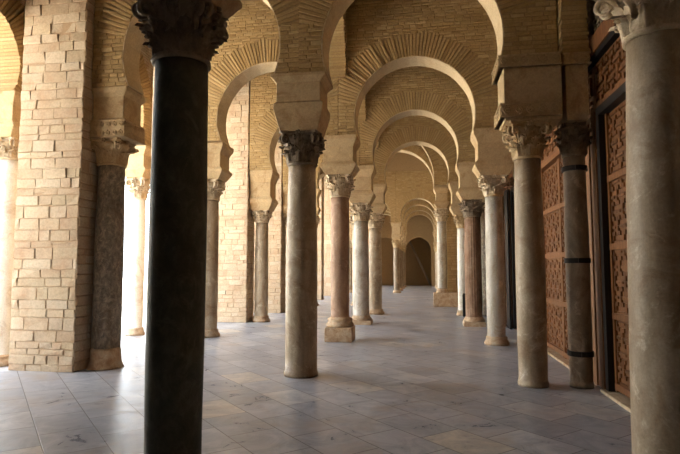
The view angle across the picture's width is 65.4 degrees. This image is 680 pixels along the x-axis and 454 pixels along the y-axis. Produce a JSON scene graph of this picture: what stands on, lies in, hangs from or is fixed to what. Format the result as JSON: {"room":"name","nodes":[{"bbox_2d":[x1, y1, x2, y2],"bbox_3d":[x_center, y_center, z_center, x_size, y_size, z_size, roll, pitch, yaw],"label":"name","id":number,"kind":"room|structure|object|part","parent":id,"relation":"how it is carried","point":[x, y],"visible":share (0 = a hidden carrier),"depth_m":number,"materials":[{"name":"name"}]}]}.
{"room":"mosque","nodes":[
{"label":"mosque","id":0,"kind":"room"},
{"bbox_2d":[0,279,631,453],"bbox_3d":[-29.775,3.813,27.272,72.600,0.200,105.001,-1,-4,9],"label":"floor","id":1,"kind":"structure","parent":0,"point":[415,379],"depth_m":6.47,"materials":[{"name":"grey stone"}]},
{"bbox_2d":[0,90,20,366],"bbox_3d":[-5.654,0.030,8.996,0.740,4.534,0.742,-1,-4,9],"label":"marble column","id":2,"kind":"structure","parent":1,"relation":"on","point":[10,101],"depth_m":8.82,"materials":[{"name":"stone"}]},
{"bbox_2d":[8,0,97,372],"bbox_3d":[-4.578,-1.641,8.903,1.145,7.856,0.833,-1,-4,9],"label":"brick pier","id":3,"kind":"object","parent":1,"relation":"on","point":[57,176],"visible":0.73,"depth_m":8.44,"materials":[{"name":"brick"}]},
{"bbox_2d":[85,86,146,370],"bbox_3d":[-3.756,0.012,8.738,0.740,4.536,0.666,-1,-4,9],"label":"marble column","id":4,"kind":"structure","parent":1,"relation":"on","point":[116,130],"depth_m":8.57,"materials":[{"name":"stone"}]},
{"bbox_2d":[92,0,298,94],"bbox_3d":[-2.291,-3.927,8.729,3.474,3.325,0.539,-1,-4,9],"label":"arch","id":5,"kind":"object","parent":4,"relation":"on","point":[117,45],"visible":0.87,"depth_m":8.62,"materials":[{"name":"brick"}]},
{"bbox_2d":[124,145,151,335],"bbox_3d":[-4.920,0.331,12.889,0.710,4.534,0.740,-1,-4,9],"label":"marble column","id":6,"kind":"structure","parent":1,"relation":"on","point":[137,173],"depth_m":12.73,"materials":[{"name":"stone"}]},
{"bbox_2d":[139,37,150,145],"bbox_3d":[-5.290,-3.726,11.246,0.600,3.336,3.980,-1,-4,9],"label":"arch","id":7,"kind":"object","parent":6,"relation":"on","point":[145,55],"visible":0.07,"depth_m":12.93,"materials":[{"name":"brick"}]},
{"bbox_2d":[148,56,153,146],"bbox_3d":[-4.695,-3.437,14.997,0.598,3.336,3.661,-1,-4,9],"label":"arch","id":8,"kind":"object","parent":6,"relation":"on","point":[152,65],"visible":0.02,"depth_m":13.18,"materials":[{"name":"brick"}]},
{"bbox_2d":[150,66,154,173],"bbox_3d":[-3.863,-1.352,12.676,1.076,7.863,0.714,-1,-4,9],"label":"brick pier","id":9,"kind":"object","parent":1,"relation":"on","point":[154,66],"visible":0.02,"depth_m":12.57,"materials":[{"name":"brick"}]},
{"bbox_2d":[132,0,241,453],"bbox_3d":[-1.335,-0.327,4.402,0.850,4.530,0.775,-1,-4,9],"label":"marble column","id":10,"kind":"structure","parent":1,"relation":"on","point":[183,36],"depth_m":4.21,"materials":[{"name":"stone"}]},
{"bbox_2d":[205,142,233,337],"bbox_3d":[-3.056,0.308,12.595,0.775,4.533,0.740,-1,-4,9],"label":"marble column","id":11,"kind":"structure","parent":1,"relation":"on","point":[219,153],"depth_m":12.42,"materials":[{"name":"stone"}]},
{"bbox_2d":[217,81,254,322],"bbox_3d":[-3.377,-1.073,16.284,1.406,7.862,0.715,-1,-4,9],"label":"brick pier","id":12,"kind":"object","parent":1,"relation":"on","point":[236,257],"visible":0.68,"depth_m":15.86,"materials":[{"name":"brick"}]},
{"bbox_2d":[249,170,278,321],"bbox_3d":[-2.331,0.577,16.064,0.769,4.534,0.740,-1,-4,9],"label":"marble column","id":13,"kind":"structure","parent":1,"relation":"on","point":[263,202],"depth_m":15.88,"materials":[{"name":"stone"}]},
{"bbox_2d":[249,72,359,172],"bbox_3d":[-1.027,-3.360,16.060,3.355,3.325,0.618,-1,-4,9],"label":"arch","id":14,"kind":"object","parent":13,"relation":"on","point":[264,129],"visible":0.29,"depth_m":15.97,"materials":[{"name":"brick"}]},
{"bbox_2d":[253,140,285,312],"bbox_3d":[-2.795,-0.818,19.575,1.526,7.859,0.712,-1,-4,9],"label":"brick pier","id":15,"kind":"object","parent":1,"relation":"on","point":[276,225],"visible":0.26,"depth_m":19.08,"materials":[{"name":"brick"}]},
{"bbox_2d":[283,187,287,312],"bbox_3d":[-1.715,0.830,19.349,0.780,4.534,0.740,-1,-4,9],"label":"marble column","id":16,"kind":"structure","parent":1,"relation":"on","point":[285,189],"depth_m":19.22,"materials":[{"name":"stone"}]},
{"bbox_2d":[282,145,373,186],"bbox_3d":[-0.396,-3.106,19.342,3.334,3.325,0.620,-1,-4,9],"label":"arch","id":17,"kind":"object","parent":16,"relation":"on","point":[285,168],"visible":0.04,"depth_m":19.21,"materials":[{"name":"brick"}]},
{"bbox_2d":[285,227,286,303],"bbox_3d":[-2.203,-0.520,23.438,1.486,7.855,0.653,-1,-4,9],"label":"brick pier","id":18,"kind":"object","parent":1,"relation":"on","point":[286,227],"visible":0.02,"depth_m":22.94,"materials":[{"name":"brick"}]},
{"bbox_2d":[270,71,332,378],"bbox_3d":[-0.584,-0.040,8.118,0.850,4.530,0.756,-1,-4,9],"label":"marble column","id":19,"kind":"structure","parent":1,"relation":"on","point":[302,115],"depth_m":7.93,"materials":[{"name":"stone"}]},
{"bbox_2d":[316,188,320,305],"bbox_3d":[-1.174,0.862,22.810,0.701,5.003,0.701,0,-4,3],"label":"marble column","id":20,"kind":"structure","parent":1,"relation":"on","point":[318,191],"depth_m":22.75,"materials":[{"name":"stone"}]},
{"bbox_2d":[319,169,325,179],"bbox_3d":[-0.489,-3.034,23.347,1.942,2.851,0.569,-1,-4,9],"label":"arch","id":21,"kind":"object","parent":20,"relation":"on","point":[322,174],"visible":0.04,"depth_m":23.15,"materials":[{"name":"stone"}]},
{"bbox_2d":[316,145,447,187],"bbox_3d":[1.743,-3.101,22.486,6.482,2.851,0.379,-1,-4,9],"label":"arch","id":22,"kind":"object","parent":20,"relation":"on","point":[440,171],"visible":0.12,"depth_m":21.92,"materials":[{"name":"brick"}]},
{"bbox_2d":[317,177,323,299],"bbox_3d":[-1.594,-0.224,27.279,1.485,7.862,0.652,-1,-4,9],"label":"brick pier","id":23,"kind":"object","parent":1,"relation":"on","point":[320,231],"visible":0.27,"depth_m":26.84,"materials":[{"name":"brick"}]},
{"bbox_2d":[324,175,330,295],"bbox_3d":[-0.985,0.074,31.119,1.486,7.861,0.653,-1,-4,9],"label":"brick pier","id":24,"kind":"object","parent":1,"relation":"on","point":[327,200],"visible":0.2,"depth_m":30.71,"materials":[{"name":"brick"}]},
{"bbox_2d":[320,134,360,342],"bbox_3d":[0.002,0.251,11.881,0.850,4.530,0.740,-1,-4,9],"label":"marble column","id":25,"kind":"structure","parent":1,"relation":"on","point":[339,163],"depth_m":11.69,"materials":[{"name":"stone"}]},
{"bbox_2d":[208,0,338,145],"bbox_3d":[-1.661,-3.637,12.476,3.385,3.325,0.619,-1,-4,9],"label":"arch","id":26,"kind":"object","parent":25,"relation":"on","point":[250,51],"visible":0.41,"depth_m":12.32,"materials":[{"name":"brick"}]},
{"bbox_2d":[349,223,351,292],"bbox_3d":[0.644,2.022,34.774,0.690,4.533,0.740,-1,-4,9],"label":"marble column","id":27,"kind":"structure","parent":1,"relation":"on","point":[350,226],"depth_m":34.57,"materials":[{"name":"stone"}]},
{"bbox_2d":[349,172,395,222],"bbox_3d":[2.031,-1.907,34.858,3.310,3.324,0.617,-1,-4,9],"label":"arch","id":28,"kind":"object","parent":27,"relation":"on","point":[390,196],"visible":0.3,"depth_m":34.38,"materials":[{"name":"brick"}]},
{"bbox_2d":[349,203,353,305],"bbox_3d":[0.731,0.867,22.865,0.708,5.004,0.712,-1,-4,9],"label":"marble column","id":29,"kind":"structure","parent":1,"relation":"on","point":[350,218],"depth_m":22.77,"materials":[{"name":"stone"}]},
{"bbox_2d":[349,165,375,324],"bbox_3d":[0.610,0.523,15.397,0.850,4.530,0.755,-1,-4,9],"label":"marble column","id":30,"kind":"structure","parent":1,"relation":"on","point":[361,200],"depth_m":15.19,"materials":[{"name":"stone"}]},
{"bbox_2d":[368,184,386,314],"bbox_3d":[1.240,0.783,18.735,0.850,4.533,0.780,-1,-4,9],"label":"marble column","id":31,"kind":"structure","parent":1,"relation":"on","point":[376,219],"depth_m":18.52,"materials":[{"name":"stone"}]},
{"bbox_2d":[391,222,401,292],"bbox_3d":[3.668,1.986,34.297,0.708,4.534,0.740,-1,-4,9],"label":"marble column","id":32,"kind":"structure","parent":1,"relation":"on","point":[396,235],"depth_m":34.11,"materials":[{"name":"stone"}]},
{"bbox_2d":[400,226,403,290],"bbox_3d":[4.212,2.253,37.745,0.713,4.534,0.740,-1,-4,9],"label":"marble column","id":33,"kind":"structure","parent":1,"relation":"on","point":[402,227],"depth_m":37.53,"materials":[{"name":"stone"}]},
{"bbox_2d":[401,199,435,226],"bbox_3d":[6.197,-1.685,37.734,4.025,3.324,0.619,-1,-4,9],"label":"arch","id":34,"kind":"object","parent":33,"relation":"on","point":[418,202],"visible":0.12,"depth_m":37.59,"materials":[{"name":"brick"}]},
{"bbox_2d":[402,230,405,288],"bbox_3d":[4.776,2.526,41.289,0.705,4.533,0.740,-1,-4,9],"label":"marble column","id":35,"kind":"structure","parent":1,"relation":"on","point":[404,231],"depth_m":41.08,"materials":[{"name":"stone"}]},
{"bbox_2d":[404,233,406,286],"bbox_3d":[5.306,2.785,44.638,0.709,4.534,0.740,-1,-4,9],"label":"marble column","id":36,"kind":"structure","parent":1,"relation":"on","point":[405,233],"depth_m":44.43,"materials":[{"name":"stone"}]},
{"bbox_2d":[409,241,430,285],"bbox_3d":[7.162,3.232,47.457,2.036,4.020,0.213,-2,-5,21],"label":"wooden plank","id":37,"kind":"object","parent":1,"relation":"on","point":[411,245],"visible":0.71,"depth_m":47.35,"materials":[{"name":"brown wood"}]},
{"bbox_2d":[433,233,435,286],"bbox_3d":[8.111,2.751,44.196,0.690,4.533,0.740,-1,-4,9],"label":"marble column","id":38,"kind":"structure","parent":1,"relation":"on","point":[433,233],"depth_m":44.06,"materials":[{"name":"stone"}]},
{"bbox_2d":[405,211,433,232],"bbox_3d":[7.289,-1.152,44.628,4.025,3.324,0.619,-1,-4,9],"label":"arch","id":39,"kind":"object","parent":38,"relation":"on","point":[415,213],"visible":0.09,"depth_m":44.46,"materials":[{"name":"brick"}]},
{"bbox_2d":[433,230,436,288],"bbox_3d":[7.580,2.492,40.848,0.690,4.534,0.740,-1,-4,9],"label":"marble column","id":40,"kind":"structure","parent":1,"relation":"on","point":[433,230],"depth_m":40.71,"materials":[{"name":"stone"}]},
{"bbox_2d":[403,206,434,230],"bbox_3d":[6.758,-1.411,41.280,4.026,3.324,0.620,-1,-4,9],"label":"arch","id":41,"kind":"object","parent":40,"relation":"on","point":[415,208],"visible":0.09,"depth_m":41.13,"materials":[{"name":"brick"}]},
{"bbox_2d":[434,226,437,290],"bbox_3d":[7.018,2.218,37.303,0.690,4.533,0.740,-1,-4,9],"label":"marble column","id":42,"kind":"structure","parent":1,"relation":"on","point":[435,227],"depth_m":37.15,"materials":[{"name":"stone"}]},
{"bbox_2d":[433,292,457,306],"bbox_3d":[4.411,3.029,22.112,1.026,0.582,0.734,-1,-4,9],"label":"stone block","id":43,"kind":"object","parent":1,"relation":"on","point":[450,299],"visible":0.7,"depth_m":21.77,"materials":[{"name":"stone"}]},
{"bbox_2d":[433,186,448,292],"bbox_3d":[4.293,0.540,22.325,0.709,4.435,0.707,-1,-4,9],"label":"marble column","id":44,"kind":"structure","parent":43,"relation":"on","point":[441,211],"depth_m":22.16,"materials":[{"name":"stone"}]},
{"bbox_2d":[398,145,437,186],"bbox_3d":[2.701,-3.073,22.844,4.502,2.851,0.568,-1,-4,9],"label":"arch","id":45,"kind":"object","parent":44,"relation":"on","point":[417,151],"visible":0.09,"depth_m":22.49,"materials":[{"name":"brick"}]},
{"bbox_2d":[446,190,457,292],"bbox_3d":[5.268,-0.549,23.062,1.325,7.850,0.626,-1,-4,9],"label":"pier","id":46,"kind":"object","parent":1,"relation":"on","point":[452,278],"visible":0.09,"depth_m":22.71,"materials":[{"name":"brick"}]},
{"bbox_2d":[448,181,464,315],"bbox_3d":[4.197,0.739,18.165,0.850,4.533,0.740,-1,-4,9],"label":"marble column","id":47,"kind":"structure","parent":1,"relation":"on","point":[458,217],"depth_m":18.01,"materials":[{"name":"stone"}]},
{"bbox_2d":[374,115,458,184],"bbox_3d":[2.887,-3.147,18.825,3.332,3.324,0.619,-1,-4,9],"label":"arch","id":48,"kind":"object","parent":47,"relation":"on","point":[404,132],"visible":0.26,"depth_m":18.61,"materials":[{"name":"brick"}]},
{"bbox_2d":[462,293,465,316],"bbox_3d":[4.111,2.577,17.508,0.110,0.760,0.160,-1,-4,9],"label":"box","id":49,"kind":"object","parent":1,"relation":"on","point":[463,295],"visible":0.64,"depth_m":17.43,"materials":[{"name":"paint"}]},
{"bbox_2d":[455,162,485,326],"bbox_3d":[3.731,0.485,14.904,0.850,4.530,0.788,-1,-4,9],"label":"marble column","id":50,"kind":"structure","parent":1,"relation":"on","point":[469,193],"depth_m":14.73,"materials":[{"name":"stone"}]},
{"bbox_2d":[360,66,474,168],"bbox_3d":[2.369,-3.402,15.525,3.542,3.324,0.620,-1,-4,9],"label":"arch","id":51,"kind":"object","parent":50,"relation":"on","point":[432,93],"visible":0.52,"depth_m":15.31,"materials":[{"name":"brick"}]},
{"bbox_2d":[480,198,486,315],"bbox_3d":[4.966,0.728,18.046,0.535,4.530,0.538,0,-4,6],"label":"marble column","id":52,"kind":"structure","parent":1,"relation":"on","point":[482,219],"depth_m":17.92,"materials":[{"name":"stone"}]},
{"bbox_2d":[470,128,513,345],"bbox_3d":[3.290,0.207,11.292,0.850,4.533,0.740,-1,-4,9],"label":"marble column","id":53,"kind":"structure","parent":1,"relation":"on","point":[492,166],"depth_m":11.12,"materials":[{"name":"stone"}]},
{"bbox_2d":[338,0,497,139],"bbox_3d":[1.839,-3.680,11.924,3.722,3.324,0.618,-1,-4,9],"label":"arch","id":54,"kind":"object","parent":53,"relation":"on","point":[455,38],"visible":0.8,"depth_m":11.72,"materials":[{"name":"brick"}]},
{"bbox_2d":[329,11,346,77],"bbox_3d":[-0.299,-4.469,10.370,0.410,1.990,3.266,-1,-4,9],"label":"arch","id":55,"kind":"object","parent":54,"relation":"attached to","point":[337,53],"visible":0.39,"depth_m":11.82,"materials":[{"name":"brick"}]},
{"bbox_2d":[502,190,506,326],"bbox_3d":[4.449,0.476,14.793,0.527,4.530,0.536,-1,-5,12],"label":"marble column","id":56,"kind":"structure","parent":1,"relation":"on","point":[504,190],"depth_m":14.69,"materials":[{"name":"stone"}]},
{"bbox_2d":[504,175,508,313],"bbox_3d":[4.980,-0.632,16.471,0.146,7.000,3.260,-1,-4,9],"label":"wooden screen","id":57,"kind":"object","parent":1,"relation":"on","point":[507,186],"visible":0.02,"depth_m":15.18,"materials":[{"name":"brown wood"}]},
{"bbox_2d":[504,189,511,328],"bbox_3d":[4.498,0.848,14.219,0.040,3.700,0.500,-1,-4,9],"label":"shutter","id":58,"kind":"object","parent":1,"relation":"on","point":[506,202],"visible":0.86,"depth_m":14.09,"materials":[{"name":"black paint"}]},
{"bbox_2d":[509,167,513,193],"bbox_3d":[3.886,0.203,11.250,0.535,4.530,0.536,0,-4,6],"label":"marble column","id":59,"kind":"structure","parent":1,"relation":"on","point":[511,178],"depth_m":11.36,"materials":[{"name":"stone"}]},
{"bbox_2d":[508,158,516,329],"bbox_3d":[4.441,-0.895,13.074,0.146,7.000,3.560,-1,-4,9],"label":"wooden screen","id":60,"kind":"object","parent":1,"relation":"on","point":[511,172],"visible":0.02,"depth_m":14.32,"materials":[{"name":"brown wood"}]},
{"bbox_2d":[510,187,516,328],"bbox_3d":[4.427,0.712,12.850,0.148,3.680,2.200,-1,-4,9],"label":"door","id":61,"kind":"structure","parent":60,"relation":"attached to","point":[511,190],"depth_m":13.85,"materials":[{"name":"black paint"}]},
{"bbox_2d":[491,51,562,388],"bbox_3d":[2.651,-0.093,7.426,0.843,4.530,0.726,-1,-4,9],"label":"marble column","id":62,"kind":"structure","parent":1,"relation":"on","point":[530,105],"depth_m":7.25,"materials":[{"name":"stone"}]},
{"bbox_2d":[298,0,557,84],"bbox_3d":[1.256,-3.973,8.130,3.736,3.324,0.618,-1,-4,9],"label":"arch","id":63,"kind":"object","parent":62,"relation":"on","point":[520,26],"visible":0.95,"depth_m":7.72,"materials":[{"name":"brick"}]},
{"bbox_2d":[547,347,568,367],"bbox_3d":[3.847,2.292,9.139,0.180,0.038,2.950,-1,-4,9],"label":"trim","id":64,"kind":"structure","parent":1,"relation":"on","point":[551,352],"depth_m":9.30,"materials":[{"name":"stone"}]},
{"bbox_2d":[541,0,600,386],"bbox_3d":[3.848,-1.184,9.331,0.146,7.000,3.960,-1,-4,9],"label":"wooden screen","id":65,"kind":"object","parent":1,"relation":"on","point":[551,149],"visible":0.04,"depth_m":7.45,"materials":[{"name":"brown wood"}]},
{"bbox_2d":[541,148,568,359],"bbox_3d":[3.861,0.486,9.276,0.148,3.580,2.850,-1,-4,9],"label":"door","id":66,"kind":"structure","parent":65,"relation":"attached to","point":[552,177],"depth_m":9.73,"materials":[{"name":"brown wood"}]},
{"bbox_3d":[3.881,-3.550,9.509,0.078,2.256,3.960,-1,-4,9],"label":"lattice panel","id":67,"kind":"part","parent":65,"relation":"part of","materials":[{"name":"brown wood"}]},
{"bbox_2d":[553,51,594,388],"bbox_3d":[3.268,-0.101,7.329,0.553,4.530,0.646,-1,-4,9],"label":"marble column","id":68,"kind":"structure","parent":1,"relation":"on","point":[573,138],"depth_m":7.20,"materials":[{"name":"stone"}]},
{"bbox_2d":[556,0,590,54],"bbox_3d":[2.978,-4.146,5.824,0.379,3.334,3.665,-1,-4,9],"label":"arch","id":69,"kind":"object","parent":68,"relation":"on","point":[572,33],"visible":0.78,"depth_m":7.30,"materials":[{"name":"brick"}]},
{"bbox_2d":[589,0,625,388],"bbox_3d":[3.252,-1.475,5.569,0.146,7.000,3.640,-1,-4,9],"label":"wooden screen","id":70,"kind":"object","parent":1,"relation":"on","point":[607,55],"visible":0.41,"depth_m":7.04,"materials":[{"name":"brown wood"}]},
{"bbox_3d":[3.285,-3.841,5.747,0.078,2.256,3.640,-1,-4,9],"label":"lattice panel","id":71,"kind":"part","parent":70,"relation":"part of","materials":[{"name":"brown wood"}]},
{"bbox_3d":[3.527,0.285,7.085,0.116,3.724,0.292,-1,-4,9],"label":"door post","id":72,"kind":"part","parent":70,"relation":"part of","materials":[{"name":"brown wood"}]},
{"bbox_2d":[595,81,629,397],"bbox_3d":[3.283,0.155,5.636,0.148,3.680,2.650,-1,-4,9],"label":"door","id":73,"kind":"structure","parent":70,"relation":"attached to","point":[610,114],"depth_m":6.69,"materials":[{"name":"brown wood"}]},
{"bbox_2d":[601,389,629,411],"bbox_3d":[3.260,2.011,5.497,0.200,0.038,2.750,-1,-4,9],"label":"trim","id":74,"kind":"structure","parent":1,"relation":"on","point":[619,398],"depth_m":6.38,"materials":[{"name":"stone"}]},
{"bbox_2d":[594,0,679,453],"bbox_3d":[2.286,-0.375,3.779,0.798,4.530,0.765,-1,-4,9],"label":"marble column","id":75,"kind":"structure","parent":1,"relation":"on","point":[648,31],"depth_m":3.62,"materials":[{"name":"stone"}]},
{"bbox_3d":[6.472,1.952,33.856,0.690,4.534,0.740,-1,-4,9],"label":"marble column","id":76,"kind":"structure","parent":1,"relation":"on","visible":0},
{"bbox_2d":[396,171,435,221],"bbox_3d":[5.651,-1.951,34.287,4.024,3.324,0.620,-1,-4,9],"label":"arch","id":77,"kind":"object","parent":76,"relation":"on","point":[410,185],"visible":0.54,"depth_m":34.19,"materials":[{"name":"brick"}]},
{"bbox_3d":[-6.014,-0.143,6.752,0.732,4.533,0.740,-1,-4,9],"label":"marble column","id":78,"kind":"structure","parent":1,"relation":"on","visible":0},
{"bbox_2d":[0,0,25,92],"bbox_3d":[-5.777,-3.966,8.168,0.600,3.333,2.292,-1,-4,9],"label":"arch","id":79,"kind":"object","parent":78,"relation":"on","point":[12,12],"visible":0.63,"depth_m":8.86,"materials":[{"name":"brick"}]},
{"bbox_2d":[386,152,428,171],"bbox_3d":[3.063,-5.252,34.948,9.900,3.340,0.550,-1,-4,9],"label":"wall","id":80,"kind":"structure","parent":0,"point":[400,161],"depth_m":34.40,"materials":[{"name":"brick"}]},
{"bbox_2d":[381,215,434,285],"bbox_3d":[5.158,1.380,48.020,9.510,7.850,2.400,-1,-4,9],"label":"wall","id":81,"kind":"structure","parent":0,"point":[419,228],"depth_m":48.49,"materials":[{"name":"brick"}]},
{"bbox_3d":[-1.463,-6.064,6.285,9.900,0.240,35.000,-1,-4,9],"label":"ceiling","id":82,"kind":"structure","parent":0,"visible":0},
{"bbox_3d":[0.363,-4.949,18.105,9.500,0.150,58.620,-1,-4,9],"label":"trim","id":83,"kind":"structure","parent":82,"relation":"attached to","visible":0},
{"bbox_2d":[358,95,365,121],"bbox_3d":[0.336,-4.184,14.054,0.409,1.990,3.066,-1,-4,9],"label":"arch","id":84,"kind":"object","parent":83,"relation":"attached to","point":[362,112],"visible":0.04,"depth_m":15.42,"materials":[{"name":"brick"}]}
]}

